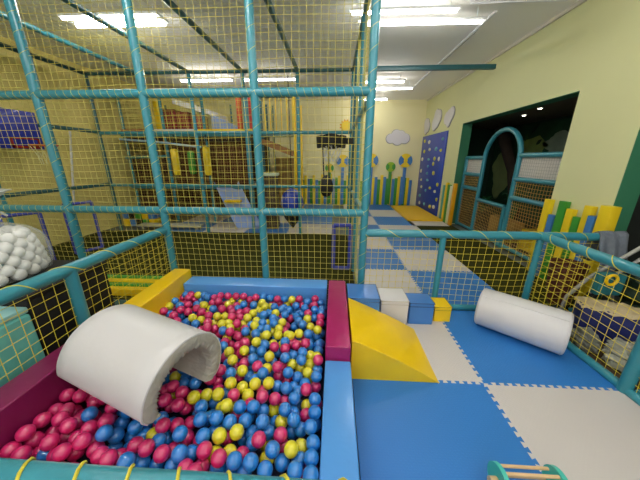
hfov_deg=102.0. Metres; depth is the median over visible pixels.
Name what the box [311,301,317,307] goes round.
ball
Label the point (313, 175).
board
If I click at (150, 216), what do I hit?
block
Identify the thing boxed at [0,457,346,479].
fence
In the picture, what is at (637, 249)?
stroller
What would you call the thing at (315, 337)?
ball
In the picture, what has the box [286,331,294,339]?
ball
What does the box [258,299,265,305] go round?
ball
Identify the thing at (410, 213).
mat
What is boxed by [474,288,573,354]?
cylinder
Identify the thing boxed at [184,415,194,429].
ball
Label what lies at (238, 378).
ball
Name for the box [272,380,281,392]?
ball
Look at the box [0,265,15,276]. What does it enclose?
ball
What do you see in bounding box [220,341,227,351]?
ball
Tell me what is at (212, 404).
ball
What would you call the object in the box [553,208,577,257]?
board
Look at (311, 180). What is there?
board
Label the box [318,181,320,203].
board
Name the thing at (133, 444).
ball
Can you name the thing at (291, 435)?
ball
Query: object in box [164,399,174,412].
ball
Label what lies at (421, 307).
cube
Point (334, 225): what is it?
goal
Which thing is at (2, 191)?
bag
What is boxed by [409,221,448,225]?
foam mat
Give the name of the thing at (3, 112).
board
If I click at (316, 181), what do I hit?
board
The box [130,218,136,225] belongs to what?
block
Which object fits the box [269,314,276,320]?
ball
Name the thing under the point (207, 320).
ball
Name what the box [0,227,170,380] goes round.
fence
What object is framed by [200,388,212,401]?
ball
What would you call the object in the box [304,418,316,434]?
ball
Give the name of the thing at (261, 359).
ball
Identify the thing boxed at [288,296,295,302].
ball
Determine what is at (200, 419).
ball
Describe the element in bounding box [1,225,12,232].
ball
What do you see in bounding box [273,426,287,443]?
ball
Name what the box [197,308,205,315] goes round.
ball
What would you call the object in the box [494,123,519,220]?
trunk
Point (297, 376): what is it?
ball
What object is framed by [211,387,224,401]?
ball
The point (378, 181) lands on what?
board
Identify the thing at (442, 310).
cube
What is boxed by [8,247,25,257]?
ball
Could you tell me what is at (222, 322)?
ball
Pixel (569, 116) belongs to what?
wall
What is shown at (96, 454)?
ball
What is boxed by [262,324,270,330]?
ball
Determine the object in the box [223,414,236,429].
ball
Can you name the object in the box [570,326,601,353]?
plastic bag
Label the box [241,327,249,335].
ball
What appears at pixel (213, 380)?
ball
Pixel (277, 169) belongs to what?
tower
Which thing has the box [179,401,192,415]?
ball
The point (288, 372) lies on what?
ball
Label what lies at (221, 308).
ball
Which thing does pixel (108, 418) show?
ball
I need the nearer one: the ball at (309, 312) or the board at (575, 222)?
the ball at (309, 312)
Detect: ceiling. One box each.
[0,0,578,101]
[472,96,577,128]
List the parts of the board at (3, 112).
target frame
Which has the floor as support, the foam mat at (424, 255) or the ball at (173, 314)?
the foam mat at (424, 255)
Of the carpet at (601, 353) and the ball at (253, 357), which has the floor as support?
the carpet at (601, 353)
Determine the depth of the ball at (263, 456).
1.32 m
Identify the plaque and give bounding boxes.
[325,164,333,202]
[337,155,348,202]
[340,119,349,130]
[369,154,377,203]
[386,129,409,145]
[386,162,395,203]
[399,154,411,203]
[424,118,429,134]
[432,109,441,130]
[444,106,454,127]
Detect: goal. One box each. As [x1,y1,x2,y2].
[0,212,56,259]
[62,200,103,253]
[331,223,352,269]
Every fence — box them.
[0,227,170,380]
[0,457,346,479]
[365,229,601,311]
[528,233,639,405]
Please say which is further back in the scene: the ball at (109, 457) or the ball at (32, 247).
the ball at (32, 247)
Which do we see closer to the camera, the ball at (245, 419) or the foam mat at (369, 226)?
the ball at (245, 419)
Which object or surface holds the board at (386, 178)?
on the floor
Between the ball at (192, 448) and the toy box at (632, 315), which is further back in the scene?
the toy box at (632, 315)
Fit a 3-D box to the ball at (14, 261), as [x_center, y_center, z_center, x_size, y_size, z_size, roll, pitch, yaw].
[-2.172,0.152,1.831,0.084,0.084,0.084,1,17,3]
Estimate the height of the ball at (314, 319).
0.076 m
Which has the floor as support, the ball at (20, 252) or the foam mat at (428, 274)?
the foam mat at (428, 274)
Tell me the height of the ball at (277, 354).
0.077 m
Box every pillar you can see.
[152,101,165,128]
[235,97,242,128]
[248,97,252,130]
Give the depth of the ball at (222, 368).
1.78 m
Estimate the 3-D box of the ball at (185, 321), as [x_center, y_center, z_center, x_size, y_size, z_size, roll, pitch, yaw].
[-1.245,0.769,2.436,0.076,0.076,0.077,1,17,4]
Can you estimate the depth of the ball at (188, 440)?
1.41 m
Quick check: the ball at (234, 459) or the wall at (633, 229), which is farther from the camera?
the wall at (633, 229)
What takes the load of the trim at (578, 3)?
attached to the wall at (593, 50)
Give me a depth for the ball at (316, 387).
1.77 m
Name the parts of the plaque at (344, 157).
stem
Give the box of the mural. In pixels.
[485,118,571,218]
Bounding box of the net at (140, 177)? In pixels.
[132,159,179,217]
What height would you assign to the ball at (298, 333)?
0.077 m
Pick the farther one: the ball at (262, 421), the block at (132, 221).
the block at (132, 221)
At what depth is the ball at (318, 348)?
2.05 m
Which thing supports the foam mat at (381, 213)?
on the floor
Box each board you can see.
[0,107,58,163]
[304,175,306,203]
[307,179,309,203]
[310,179,312,203]
[313,175,314,203]
[315,180,317,203]
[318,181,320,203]
[332,178,334,203]
[335,178,337,204]
[337,176,340,204]
[343,180,345,203]
[346,175,347,203]
[370,178,374,204]
[373,177,377,204]
[376,179,379,204]
[379,175,383,204]
[381,177,385,204]
[384,178,387,204]
[390,179,394,204]
[393,178,397,204]
[395,176,400,204]
[398,177,401,204]
[401,178,405,204]
[404,178,408,204]
[407,180,411,204]
[415,130,448,215]
[439,185,445,218]
[441,183,449,220]
[443,185,451,222]
[445,186,452,223]
[447,183,457,224]
[527,199,554,269]
[535,214,555,275]
[539,201,570,279]
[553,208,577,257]
[561,216,580,258]
[569,205,597,259]
[574,205,621,299]
[574,216,596,261]
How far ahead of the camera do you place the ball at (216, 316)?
2.40 m
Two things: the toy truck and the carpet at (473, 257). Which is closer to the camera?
the toy truck
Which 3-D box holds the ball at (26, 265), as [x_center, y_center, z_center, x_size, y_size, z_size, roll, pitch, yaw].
[-2.166,0.185,1.895,0.084,0.084,0.084,1,17,3]
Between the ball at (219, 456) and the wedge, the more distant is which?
the wedge
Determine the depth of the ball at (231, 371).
1.76 m
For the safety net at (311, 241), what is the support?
on the floor
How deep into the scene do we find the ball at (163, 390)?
1.67 m
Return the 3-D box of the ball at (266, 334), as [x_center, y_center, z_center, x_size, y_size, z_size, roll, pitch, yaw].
[-0.449,0.794,2.168,0.076,0.076,0.076,-7,19,-21]
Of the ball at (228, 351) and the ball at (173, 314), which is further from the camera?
the ball at (173, 314)
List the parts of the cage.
post, rail, post, rail, post, rail, post, post, rail, rail, post, rail, rail, rail, post, post, post, post, rail, post, rail, post, post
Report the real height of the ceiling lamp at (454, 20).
0.185 m
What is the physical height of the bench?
0.116 m
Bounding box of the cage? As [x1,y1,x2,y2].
[0,0,380,304]
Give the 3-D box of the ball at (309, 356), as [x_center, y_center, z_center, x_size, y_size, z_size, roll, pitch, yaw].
[-0.075,0.900,2.019,0.076,0.077,0.076,14,22,37]
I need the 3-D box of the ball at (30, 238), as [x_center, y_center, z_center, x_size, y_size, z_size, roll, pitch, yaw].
[-2.242,-0.001,1.987,0.084,0.084,0.084,1,17,3]
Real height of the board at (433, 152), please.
2.400 m
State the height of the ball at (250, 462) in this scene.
0.077 m
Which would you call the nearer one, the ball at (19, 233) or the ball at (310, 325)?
the ball at (19, 233)
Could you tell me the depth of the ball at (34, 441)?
1.37 m
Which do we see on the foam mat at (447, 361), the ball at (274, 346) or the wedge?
the wedge
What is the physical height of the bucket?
0.516 m
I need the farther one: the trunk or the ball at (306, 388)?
the trunk
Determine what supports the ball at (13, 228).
in the bag at (2, 191)
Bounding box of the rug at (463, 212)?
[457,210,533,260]
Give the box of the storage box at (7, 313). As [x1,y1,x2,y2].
[0,306,45,386]
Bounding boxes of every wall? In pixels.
[0,36,179,247]
[180,100,427,205]
[424,0,639,299]
[461,129,494,209]
[484,115,572,228]
[624,195,639,284]
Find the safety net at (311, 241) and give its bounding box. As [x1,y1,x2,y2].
[45,230,353,305]
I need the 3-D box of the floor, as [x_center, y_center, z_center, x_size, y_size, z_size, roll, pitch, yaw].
[-0.081,0.491,4.352,11.000,0.180,12.400,1,17,3]
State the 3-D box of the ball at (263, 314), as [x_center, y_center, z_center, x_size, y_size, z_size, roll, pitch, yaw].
[-0.531,0.706,2.445,0.076,0.077,0.076,-15,23,-40]
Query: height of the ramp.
0.380 m
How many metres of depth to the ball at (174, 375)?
1.80 m
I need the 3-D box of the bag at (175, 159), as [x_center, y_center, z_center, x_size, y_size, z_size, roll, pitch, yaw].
[-3.644,-2.130,6.497,0.170,0.992,0.175,1,17,3]
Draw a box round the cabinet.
[264,173,279,228]
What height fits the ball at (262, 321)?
0.077 m
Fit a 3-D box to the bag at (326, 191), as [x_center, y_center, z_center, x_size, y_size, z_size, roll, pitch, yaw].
[0.103,-1.079,4.041,0.210,0.803,0.266,1,17,3]
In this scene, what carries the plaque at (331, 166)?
attached to the board
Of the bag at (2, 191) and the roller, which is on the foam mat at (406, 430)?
the roller
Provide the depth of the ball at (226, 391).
1.67 m
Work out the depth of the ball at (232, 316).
2.40 m
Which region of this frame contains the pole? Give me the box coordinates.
[69,131,74,200]
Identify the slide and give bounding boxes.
[214,181,258,228]
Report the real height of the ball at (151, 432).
0.077 m
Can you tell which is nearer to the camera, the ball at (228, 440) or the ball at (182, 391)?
the ball at (228, 440)
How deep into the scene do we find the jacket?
2.60 m
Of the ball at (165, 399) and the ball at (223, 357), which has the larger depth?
the ball at (223, 357)
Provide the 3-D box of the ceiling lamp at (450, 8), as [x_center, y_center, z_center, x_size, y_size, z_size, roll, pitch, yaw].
[1.059,-2.952,3.252,1.379,0.185,0.054,1,17,3]
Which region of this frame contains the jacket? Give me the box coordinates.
[580,231,628,271]
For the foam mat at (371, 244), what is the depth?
5.30 m
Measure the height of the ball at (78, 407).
0.077 m
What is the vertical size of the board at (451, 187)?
0.996 m
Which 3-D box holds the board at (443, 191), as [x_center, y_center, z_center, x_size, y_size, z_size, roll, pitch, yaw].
[3.470,-1.052,7.325,0.060,0.976,0.128,1,17,3]
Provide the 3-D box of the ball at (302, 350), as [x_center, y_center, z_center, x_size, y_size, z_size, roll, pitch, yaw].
[-0.133,0.859,1.980,0.076,0.077,0.076,0,17,1]
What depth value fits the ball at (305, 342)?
2.04 m
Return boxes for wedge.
[348,298,438,382]
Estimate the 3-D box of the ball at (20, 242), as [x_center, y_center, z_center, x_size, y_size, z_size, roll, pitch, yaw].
[-2.203,0.026,1.900,0.084,0.084,0.084,1,17,3]
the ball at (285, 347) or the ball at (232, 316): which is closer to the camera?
the ball at (285, 347)
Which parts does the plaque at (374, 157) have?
stem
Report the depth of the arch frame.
4.74 m
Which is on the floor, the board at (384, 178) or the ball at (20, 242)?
the board at (384, 178)
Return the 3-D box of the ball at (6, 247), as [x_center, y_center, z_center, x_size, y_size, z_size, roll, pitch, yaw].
[-2.193,0.057,1.803,0.084,0.084,0.084,1,17,3]
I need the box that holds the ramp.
[211,116,237,128]
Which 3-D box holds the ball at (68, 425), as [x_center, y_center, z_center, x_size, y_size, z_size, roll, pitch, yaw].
[-1.356,1.002,1.398,0.076,0.076,0.076,13,21,35]
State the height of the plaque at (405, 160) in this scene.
1.810 m
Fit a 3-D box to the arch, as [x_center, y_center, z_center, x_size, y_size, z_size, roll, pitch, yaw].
[-1.075,0.707,1.591,0.712,0.492,0.564,6,18,19]
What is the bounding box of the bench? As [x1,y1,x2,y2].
[137,223,203,229]
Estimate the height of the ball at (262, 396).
0.077 m
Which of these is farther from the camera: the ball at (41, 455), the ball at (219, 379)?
the ball at (219, 379)
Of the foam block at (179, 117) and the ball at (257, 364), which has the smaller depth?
the ball at (257, 364)
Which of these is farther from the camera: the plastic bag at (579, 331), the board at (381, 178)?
the board at (381, 178)
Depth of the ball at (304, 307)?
2.53 m
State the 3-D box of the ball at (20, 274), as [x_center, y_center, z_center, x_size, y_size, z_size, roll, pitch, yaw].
[-2.161,0.248,1.861,0.084,0.084,0.084,1,17,3]
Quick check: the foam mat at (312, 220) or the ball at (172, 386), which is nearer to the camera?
the ball at (172, 386)
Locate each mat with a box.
[57,316,326,478]
[171,222,218,231]
[184,215,230,221]
[203,222,246,232]
[222,216,258,222]
[244,223,290,232]
[280,216,288,223]
[287,223,331,233]
[296,216,331,223]
[304,204,332,208]
[346,216,377,224]
[352,236,393,248]
[352,379,541,479]
[355,269,421,292]
[356,248,406,269]
[358,225,380,233]
[369,205,393,209]
[369,210,401,216]
[372,216,414,225]
[378,225,420,229]
[385,237,438,249]
[391,206,441,221]
[394,249,470,271]
[406,320,482,383]
[408,270,493,304]
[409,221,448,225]
[443,310,617,390]
[484,382,639,479]
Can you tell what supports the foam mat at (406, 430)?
on the floor
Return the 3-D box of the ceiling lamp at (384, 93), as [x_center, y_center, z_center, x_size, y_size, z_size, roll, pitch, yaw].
[1.541,-4.434,8.026,1.126,0.185,0.054,1,17,3]
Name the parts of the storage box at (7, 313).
lid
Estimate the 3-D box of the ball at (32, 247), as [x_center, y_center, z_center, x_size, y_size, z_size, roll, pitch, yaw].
[-2.204,0.060,1.960,0.084,0.084,0.084,1,17,3]
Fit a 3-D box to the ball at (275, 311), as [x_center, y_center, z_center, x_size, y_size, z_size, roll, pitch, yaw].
[-0.425,0.700,2.482,0.076,0.077,0.076,3,17,8]
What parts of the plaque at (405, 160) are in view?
stem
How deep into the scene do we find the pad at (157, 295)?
2.55 m
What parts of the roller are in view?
knob, rod, rod, rod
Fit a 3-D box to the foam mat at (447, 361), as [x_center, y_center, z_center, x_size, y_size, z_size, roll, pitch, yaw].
[0.790,0.953,2.498,1.012,0.026,1.032,1,17,3]
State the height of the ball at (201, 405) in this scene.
0.077 m
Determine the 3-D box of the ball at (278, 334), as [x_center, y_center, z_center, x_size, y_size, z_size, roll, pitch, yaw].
[-0.356,0.807,2.202,0.076,0.077,0.076,0,17,0]
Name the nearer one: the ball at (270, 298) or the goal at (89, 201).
the ball at (270, 298)
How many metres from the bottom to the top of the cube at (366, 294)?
0.346 m
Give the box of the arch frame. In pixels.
[455,127,563,260]
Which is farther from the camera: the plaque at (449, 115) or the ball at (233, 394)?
the plaque at (449, 115)
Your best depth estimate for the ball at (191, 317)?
2.38 m
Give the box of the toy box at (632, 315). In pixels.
[572,296,639,343]
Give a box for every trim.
[427,0,587,100]
[452,91,639,298]
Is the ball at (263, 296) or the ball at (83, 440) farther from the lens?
the ball at (263, 296)
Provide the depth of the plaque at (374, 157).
9.43 m
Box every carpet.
[114,300,127,304]
[417,224,574,307]
[569,336,639,389]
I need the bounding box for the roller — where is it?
[487,461,567,479]
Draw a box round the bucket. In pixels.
[546,257,590,306]
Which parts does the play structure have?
post, rail, post, rail, rail, roof panel, post, panel, panel, post, post, post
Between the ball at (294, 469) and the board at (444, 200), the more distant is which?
the board at (444, 200)
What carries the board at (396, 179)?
on the floor
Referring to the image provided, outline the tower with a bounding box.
[259,97,303,207]
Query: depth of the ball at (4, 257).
1.76 m
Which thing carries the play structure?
on the floor
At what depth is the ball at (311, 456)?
1.27 m
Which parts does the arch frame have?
post, rail, rail, white panel, rail, gate rail, rail, gate post, rail, rail, white panel, rail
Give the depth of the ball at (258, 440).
1.34 m
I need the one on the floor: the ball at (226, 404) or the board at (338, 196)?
the board at (338, 196)
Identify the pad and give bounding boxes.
[0,344,86,449]
[107,274,161,295]
[124,269,191,316]
[183,276,326,312]
[319,361,359,479]
[325,280,350,361]
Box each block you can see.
[123,219,130,225]
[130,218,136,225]
[148,214,159,218]
[149,218,161,222]
[163,109,180,128]
[176,112,190,128]
[189,114,208,128]
[487,215,523,242]
[518,229,536,253]
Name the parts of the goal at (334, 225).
leg, leg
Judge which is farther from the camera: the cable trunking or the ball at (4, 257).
the cable trunking
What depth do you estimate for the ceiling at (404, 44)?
4.40 m
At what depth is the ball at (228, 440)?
1.41 m
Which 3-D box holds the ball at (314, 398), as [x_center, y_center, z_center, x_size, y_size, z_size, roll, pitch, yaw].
[-0.032,0.990,1.611,0.076,0.077,0.076,13,21,35]
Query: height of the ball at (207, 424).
0.077 m
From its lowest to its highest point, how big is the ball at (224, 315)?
0.077 m
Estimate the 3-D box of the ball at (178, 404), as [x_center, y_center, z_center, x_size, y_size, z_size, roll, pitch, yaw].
[-0.849,0.987,1.551,0.077,0.077,0.076,4,18,13]
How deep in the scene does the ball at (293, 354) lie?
1.98 m
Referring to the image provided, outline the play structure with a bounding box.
[116,97,270,221]
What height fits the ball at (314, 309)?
0.077 m
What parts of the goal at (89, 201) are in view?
leg, leg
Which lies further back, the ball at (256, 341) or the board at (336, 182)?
the board at (336, 182)
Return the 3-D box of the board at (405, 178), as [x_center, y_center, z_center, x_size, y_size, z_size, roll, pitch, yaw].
[3.128,-1.805,9.699,0.100,1.012,0.055,1,17,3]
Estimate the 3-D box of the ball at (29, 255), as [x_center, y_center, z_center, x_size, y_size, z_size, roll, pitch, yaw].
[-2.181,0.121,1.931,0.084,0.084,0.084,1,17,3]
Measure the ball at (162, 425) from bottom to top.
0.076 m
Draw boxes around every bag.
[0,188,9,219]
[170,135,180,174]
[187,135,196,173]
[202,135,211,174]
[281,75,303,226]
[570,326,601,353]
[601,337,639,380]
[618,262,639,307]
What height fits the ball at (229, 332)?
0.077 m
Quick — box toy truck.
[589,272,626,295]
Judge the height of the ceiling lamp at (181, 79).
0.185 m
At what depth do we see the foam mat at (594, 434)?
1.67 m
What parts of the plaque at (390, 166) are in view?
stem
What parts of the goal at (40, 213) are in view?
leg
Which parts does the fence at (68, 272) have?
post, lacing cord, rail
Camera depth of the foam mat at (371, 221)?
7.18 m
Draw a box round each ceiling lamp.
[57,6,168,27]
[180,74,233,81]
[244,73,295,80]
[349,0,460,14]
[358,7,486,25]
[358,93,387,99]
[366,76,405,82]
[376,81,413,89]
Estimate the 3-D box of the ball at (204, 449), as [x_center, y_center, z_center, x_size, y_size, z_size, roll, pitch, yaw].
[-0.582,1.058,1.305,0.076,0.077,0.076,-9,19,-27]
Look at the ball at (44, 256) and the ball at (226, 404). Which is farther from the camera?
the ball at (44, 256)
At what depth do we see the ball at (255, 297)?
2.71 m
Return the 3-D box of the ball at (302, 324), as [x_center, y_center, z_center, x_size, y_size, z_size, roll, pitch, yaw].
[-0.157,0.753,2.312,0.076,0.076,0.077,-15,23,-40]
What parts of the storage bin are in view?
lid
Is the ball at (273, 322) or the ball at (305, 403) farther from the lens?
the ball at (273, 322)
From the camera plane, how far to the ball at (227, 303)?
2.62 m
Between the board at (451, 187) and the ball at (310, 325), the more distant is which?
the board at (451, 187)
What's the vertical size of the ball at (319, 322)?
0.076 m
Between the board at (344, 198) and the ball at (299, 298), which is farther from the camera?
the board at (344, 198)
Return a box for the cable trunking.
[412,0,567,88]
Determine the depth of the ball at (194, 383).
1.68 m
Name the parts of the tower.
post, post, rail, panel, post, post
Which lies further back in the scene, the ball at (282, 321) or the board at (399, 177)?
the board at (399, 177)
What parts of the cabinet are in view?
door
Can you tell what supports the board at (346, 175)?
on the floor
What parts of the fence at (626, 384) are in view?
lacing cord, rail, rail, post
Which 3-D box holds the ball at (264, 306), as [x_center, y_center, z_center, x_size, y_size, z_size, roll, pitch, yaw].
[-0.550,0.663,2.596,0.076,0.077,0.076,-1,17,-4]
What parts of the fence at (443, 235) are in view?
post, lacing cord, rail, rail, post, rail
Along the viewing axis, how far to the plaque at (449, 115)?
7.01 m
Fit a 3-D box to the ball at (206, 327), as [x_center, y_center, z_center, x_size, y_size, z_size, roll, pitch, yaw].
[-0.987,0.766,2.269,0.076,0.077,0.076,-6,18,-20]
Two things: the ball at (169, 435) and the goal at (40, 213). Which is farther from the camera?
the goal at (40, 213)
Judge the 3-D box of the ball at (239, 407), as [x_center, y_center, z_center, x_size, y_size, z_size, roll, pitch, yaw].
[-0.477,0.995,1.544,0.076,0.076,0.076,5,18,17]
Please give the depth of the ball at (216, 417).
1.44 m
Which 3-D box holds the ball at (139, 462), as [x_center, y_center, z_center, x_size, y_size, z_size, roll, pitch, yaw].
[-0.904,1.132,1.316,0.076,0.077,0.076,-6,18,-18]
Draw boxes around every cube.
[346,283,380,310]
[377,287,409,324]
[405,293,435,324]
[431,297,452,321]
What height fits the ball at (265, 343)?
0.076 m
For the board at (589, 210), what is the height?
1.126 m
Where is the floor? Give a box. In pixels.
[107,205,621,476]
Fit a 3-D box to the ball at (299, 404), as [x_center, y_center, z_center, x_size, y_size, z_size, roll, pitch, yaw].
[-0.136,1.114,1.736,0.076,0.076,0.076,-5,18,-16]
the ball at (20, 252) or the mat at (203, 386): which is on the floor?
the mat at (203, 386)
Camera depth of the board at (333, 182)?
9.81 m
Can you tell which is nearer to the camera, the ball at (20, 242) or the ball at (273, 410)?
the ball at (273, 410)
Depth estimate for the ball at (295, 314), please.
2.47 m
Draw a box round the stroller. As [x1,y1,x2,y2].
[553,246,639,310]
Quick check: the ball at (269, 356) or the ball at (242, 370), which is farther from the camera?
the ball at (269, 356)
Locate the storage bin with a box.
[0,260,114,355]
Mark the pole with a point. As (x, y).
(70, 139)
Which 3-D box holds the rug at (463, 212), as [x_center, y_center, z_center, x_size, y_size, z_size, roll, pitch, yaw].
[4.480,-0.184,6.183,1.610,0.050,5.400,1,17,3]
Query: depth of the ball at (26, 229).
2.00 m
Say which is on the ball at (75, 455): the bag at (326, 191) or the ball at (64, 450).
the ball at (64, 450)
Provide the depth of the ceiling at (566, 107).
5.53 m
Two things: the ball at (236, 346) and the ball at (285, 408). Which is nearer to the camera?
the ball at (285, 408)
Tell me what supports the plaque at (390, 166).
attached to the board
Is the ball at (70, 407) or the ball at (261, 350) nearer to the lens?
the ball at (70, 407)
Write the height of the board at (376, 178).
1.040 m
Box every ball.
[0,233,16,243]
[0,242,13,253]
[0,251,8,263]
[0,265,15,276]
[0,275,8,286]
[0,441,21,457]
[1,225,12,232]
[4,256,21,266]
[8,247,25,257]
[10,269,27,279]
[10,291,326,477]
[11,225,23,232]
[11,229,27,238]
[12,238,27,247]
[14,424,35,441]
[15,260,31,270]
[16,227,30,234]
[21,251,35,260]
[23,431,44,448]
[24,242,36,251]
[26,234,35,243]
[27,263,40,273]
[30,255,42,264]
[32,412,51,428]
[34,240,40,246]
[34,247,42,255]
[36,450,48,460]
[39,433,60,451]
[40,259,48,268]
[41,252,47,258]
[44,426,60,435]
[51,410,69,426]
[51,442,72,461]
[58,402,75,414]
[58,417,77,434]
[59,429,75,443]
[67,448,85,461]
[68,429,79,443]
[70,404,82,416]
[72,432,91,450]
[74,413,84,428]
[80,420,97,434]
[81,406,98,421]
[86,432,95,448]
[86,441,104,458]
[90,445,108,464]
[95,424,113,441]
[97,413,114,427]
[98,449,118,465]
[107,427,124,443]
[108,441,122,449]
[113,447,126,465]
[116,451,135,466]
[127,436,143,453]
[135,455,150,467]
[137,438,154,457]
[145,427,156,438]
[153,444,170,463]
[155,417,170,432]
[158,393,171,406]
[159,383,170,394]
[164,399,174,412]
[165,431,172,444]
[166,379,179,392]
[169,311,177,318]
[169,371,181,380]
[169,417,184,432]
[171,398,184,412]
[171,444,187,463]
[172,425,187,442]
[175,385,188,398]
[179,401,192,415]
[179,429,194,445]
[183,318,190,324]
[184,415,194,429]
[186,444,197,460]
[187,390,200,404]
[188,314,196,321]
[189,377,201,389]
[191,320,199,327]
[193,411,207,427]
[194,399,207,413]
[195,427,210,444]
[196,440,212,459]
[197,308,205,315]
[197,316,204,323]
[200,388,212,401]
[202,323,211,331]
[203,318,211,324]
[204,311,212,318]
[204,375,215,384]
[204,411,211,426]
[208,399,220,408]
[209,305,216,312]
[209,410,223,425]
[209,424,221,438]
[209,464,225,472]
[210,324,218,332]
[210,448,226,467]
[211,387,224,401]
[212,375,222,386]
[212,427,226,444]
[213,312,221,320]
[216,364,225,375]
[217,319,225,327]
[218,305,225,312]
[218,326,226,334]
[219,398,232,412]
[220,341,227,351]
[221,312,228,320]
[221,353,227,362]
[222,388,228,399]
[222,430,232,445]
[223,359,232,367]
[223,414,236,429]
[224,301,231,307]
[224,347,233,356]
[224,376,236,389]
[225,327,234,336]
[225,367,236,377]
[226,451,242,470]
[227,354,237,365]
[227,388,239,401]
[228,313,235,320]
[229,423,243,440]
[233,319,240,327]
[233,341,240,350]
[233,399,246,414]
[234,332,242,340]
[235,371,243,381]
[236,313,243,320]
[236,381,248,393]
[237,365,247,376]
[237,431,246,445]
[238,412,251,428]
[239,345,248,355]
[239,357,249,366]
[240,301,247,307]
[240,337,249,345]
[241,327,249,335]
[242,307,249,314]
[242,452,258,472]
[243,313,251,321]
[244,370,253,381]
[245,424,258,438]
[247,399,259,414]
[248,353,257,363]
[249,309,256,316]
[249,345,256,353]
[249,377,260,390]
[250,301,256,308]
[250,321,258,328]
[251,329,259,337]
[251,337,260,346]
[251,430,265,448]
[252,294,259,300]
[252,360,262,371]
[255,414,269,429]
[256,346,266,356]
[256,389,268,403]
[257,367,268,379]
[257,403,268,415]
[257,460,272,475]
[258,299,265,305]
[258,318,266,324]
[258,356,265,363]
[259,450,273,463]
[260,293,266,299]
[260,311,267,318]
[260,340,269,349]
[260,439,272,451]
[261,302,268,309]
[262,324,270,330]
[262,330,270,339]
[262,424,274,440]
[263,363,271,373]
[263,376,274,389]
[264,351,274,361]
[265,440,279,458]
[266,309,271,316]
[267,295,273,301]
[268,404,278,416]
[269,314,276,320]
[269,342,278,351]
[269,392,280,405]
[270,303,277,309]
[270,319,277,327]
[270,328,274,336]
[272,309,279,316]
[272,361,282,372]
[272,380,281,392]
[273,348,281,357]
[273,371,283,380]
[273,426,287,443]
[274,295,280,302]
[274,330,282,339]
[274,453,288,471]
[275,324,282,331]
[275,415,287,427]
[278,305,284,312]
[278,318,285,325]
[279,395,289,405]
[279,402,291,416]
[279,439,287,453]
[280,337,289,344]
[280,343,289,352]
[280,352,289,362]
[280,381,291,394]
[281,295,287,301]
[281,310,288,318]
[282,377,291,382]
[283,366,293,378]
[284,440,298,458]
[285,306,292,313]
[286,315,293,322]
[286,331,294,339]
[287,359,296,369]
[287,412,299,427]
[287,426,296,439]
[287,460,302,477]
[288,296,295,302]
[288,391,299,404]
[289,350,297,359]
[290,322,298,330]
[291,340,300,349]
[292,302,299,309]
[292,371,302,382]
[293,312,299,319]
[294,329,302,337]
[294,421,305,437]
[295,316,302,324]
[295,364,304,372]
[296,295,302,302]
[296,354,306,365]
[296,438,307,452]
[297,400,302,411]
[298,320,306,328]
[298,347,307,355]
[300,383,311,395]
[301,304,308,311]
[301,338,309,347]
[301,399,311,408]
[302,367,312,378]
[303,298,310,304]
[303,314,311,322]
[303,448,318,465]
[303,464,318,478]
[304,309,311,315]
[304,329,312,338]
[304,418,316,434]
[305,359,314,368]
[306,322,314,330]
[306,350,313,358]
[306,434,319,450]
[308,405,320,419]
[309,392,320,404]
[311,295,318,301]
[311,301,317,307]
[311,306,318,313]
[311,314,316,321]
[311,370,321,382]
[311,382,320,392]
[312,365,322,373]
[313,325,321,334]
[313,333,320,340]
[313,354,322,365]
[314,340,322,346]
[314,345,322,354]
[316,313,324,320]
[316,319,323,326]
[317,299,323,305]
[317,309,324,314]
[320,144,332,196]
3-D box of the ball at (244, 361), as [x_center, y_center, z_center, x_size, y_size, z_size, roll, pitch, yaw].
[-0.559,0.910,1.916,0.076,0.077,0.076,-6,18,-18]
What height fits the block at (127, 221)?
0.186 m
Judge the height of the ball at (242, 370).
0.077 m
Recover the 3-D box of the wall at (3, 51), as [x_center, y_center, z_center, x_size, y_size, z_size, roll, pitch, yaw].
[-5.473,-1.398,3.976,0.200,3.620,12.200,1,17,3]
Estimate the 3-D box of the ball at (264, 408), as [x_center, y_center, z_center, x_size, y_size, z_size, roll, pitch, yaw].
[-0.348,1.044,1.586,0.076,0.076,0.076,-1,17,-4]
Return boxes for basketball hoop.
[316,133,352,161]
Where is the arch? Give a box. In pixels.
[56,304,220,425]
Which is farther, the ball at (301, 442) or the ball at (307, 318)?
the ball at (307, 318)
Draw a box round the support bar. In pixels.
[359,64,495,71]
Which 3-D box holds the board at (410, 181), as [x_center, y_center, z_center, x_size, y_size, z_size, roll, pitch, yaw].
[3.338,-1.762,9.700,0.100,0.930,0.055,1,17,3]
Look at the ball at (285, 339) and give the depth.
2.07 m
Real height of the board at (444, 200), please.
1.056 m
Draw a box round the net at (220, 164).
[171,142,248,183]
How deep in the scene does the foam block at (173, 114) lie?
6.65 m

